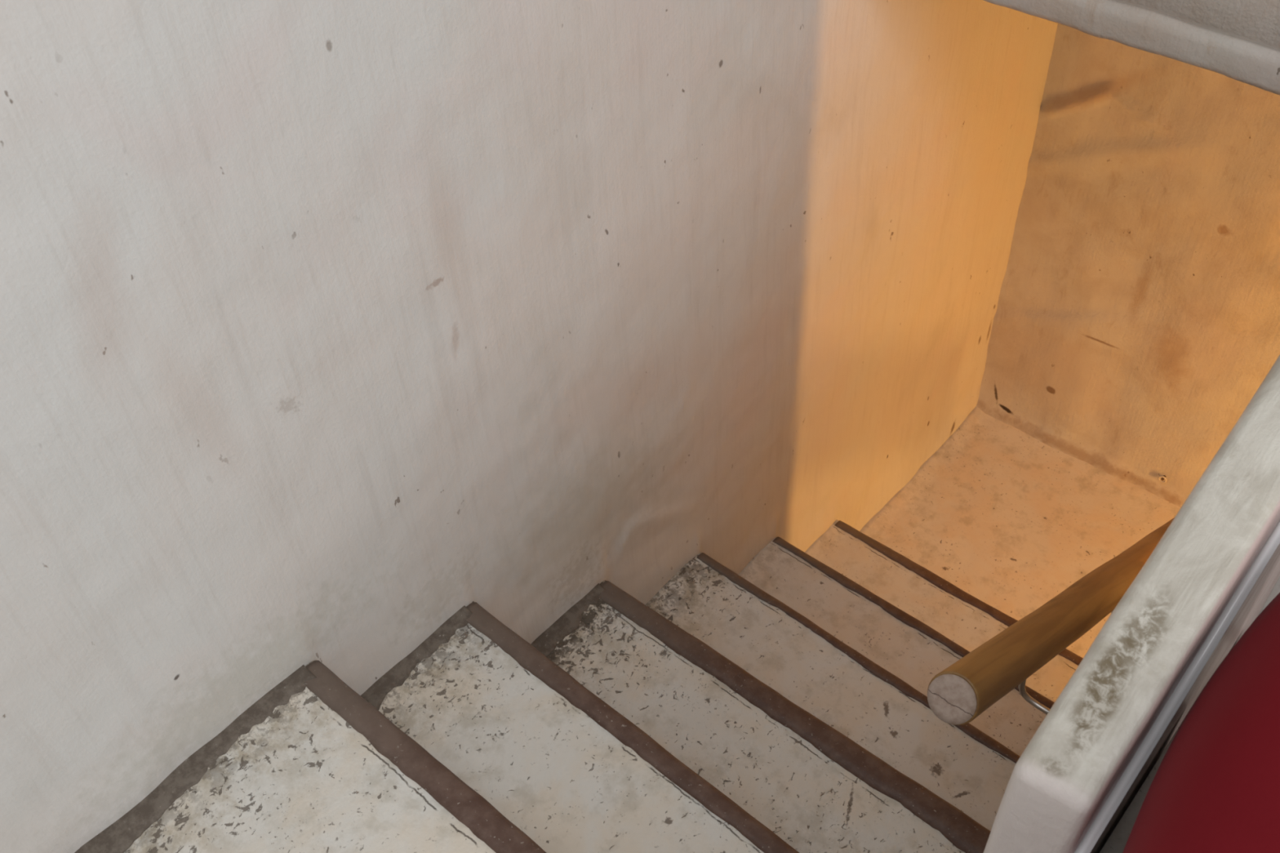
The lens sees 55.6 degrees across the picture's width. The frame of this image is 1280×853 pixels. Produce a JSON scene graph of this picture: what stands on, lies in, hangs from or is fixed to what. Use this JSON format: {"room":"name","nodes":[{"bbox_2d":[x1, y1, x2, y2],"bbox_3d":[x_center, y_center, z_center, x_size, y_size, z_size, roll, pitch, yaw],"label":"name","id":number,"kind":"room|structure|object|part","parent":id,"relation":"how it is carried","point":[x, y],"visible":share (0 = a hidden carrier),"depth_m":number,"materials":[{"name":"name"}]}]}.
{"room":"stairwell","nodes":[
{"label":"stairwell","id":0,"kind":"room"},
{"bbox_2d":[0,0,1057,852],"bbox_3d":[-0.290,-0.366,1.232,0.138,3.700,3.390,31,55,29],"label":"wall","id":1,"kind":"structure","parent":0,"point":[331,331],"depth_m":1.43,"materials":[{"name":"paint"}]},
{"bbox_2d":[859,406,1180,657],"bbox_3d":[1.466,0.652,2.619,2.110,0.138,0.750,31,55,29],"label":"floor","id":2,"kind":"structure","parent":0,"point":[1012,520],"depth_m":2.99,"materials":[{"name":"beige concrete"}]},
{"bbox_2d":[75,520,1083,852],"bbox_3d":[-0.129,0.887,1.705,0.806,1.120,2.672,31,55,29],"label":"staircase","id":3,"kind":"structure","parent":2,"relation":"on","point":[780,704],"depth_m":1.71,"materials":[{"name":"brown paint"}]},
{"bbox_2d":[983,355,1279,852],"bbox_3d":[0.656,0.428,1.598,0.078,1.722,0.920,31,55,29],"label":"parapet","id":4,"kind":"object","parent":3,"relation":"on","point":[1214,570],"visible":0.97,"depth_m":1.02,"materials":[{"name":"paint"}]},
{"bbox_2d":[927,517,1174,725],"bbox_3d":[0.805,0.288,1.961,0.176,0.852,1.212,30,55,29],"label":"wooden handrail","id":5,"kind":"object","parent":4,"relation":"attached to","point":[961,692],"visible":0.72,"depth_m":1.59,"materials":[{"name":"brown wood"}]},
{"bbox_3d":[0.649,0.017,1.139,0.012,0.296,0.900,31,55,29],"label":"edge trim","id":6,"kind":"part","parent":4,"relation":"part of","materials":[{"name":"white paint"}]},
{"bbox_2d":[976,23,1279,507],"bbox_3d":[1.679,-0.157,2.256,2.160,1.760,0.151,31,55,29],"label":"wall","id":7,"kind":"structure","parent":0,"point":[1136,320],"depth_m":2.67,"materials":[{"name":"paint"}]},
{"bbox_2d":[1158,475,1166,483],"bbox_3d":[1.282,0.126,2.974,0.021,0.021,0.016,31,55,29],"label":"screw","id":8,"kind":"object","parent":7,"relation":"attached to","point":[1163,477],"visible":1,"depth_m":2.97,"materials":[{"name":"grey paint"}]},
{"bbox_2d":[1099,709,1190,852],"bbox_3d":[0.674,1.355,1.028,1.338,0.903,2.496,31,55,29],"label":"floor","id":9,"kind":"structure","parent":0,"point":[1116,842],"depth_m":1.32,"materials":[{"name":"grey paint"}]},
{"bbox_2d":[1122,592,1279,852],"bbox_3d":[0.586,0.418,0.979,0.386,0.483,0.837,31,55,29],"label":"chair","id":10,"kind":"object","parent":9,"relation":"on","point":[1215,788],"visible":1,"depth_m":0.88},
{"bbox_2d":[1257,577,1279,616],"bbox_3d":[1.512,0.578,1.609,1.370,1.678,0.055,31,55,29],"label":"wall partition","id":11,"kind":"structure","parent":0,"point":[1276,590],"depth_m":1.89,"materials":[{"name":"grey paint"}]},
{"bbox_2d":[983,0,1279,94],"bbox_3d":[1.122,-0.888,0.552,2.204,1.930,0.138,31,55,29],"label":"ceiling","id":12,"kind":"structure","parent":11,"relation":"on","point":[1239,40],"depth_m":1.47,"materials":[{"name":"paint"}]}
]}

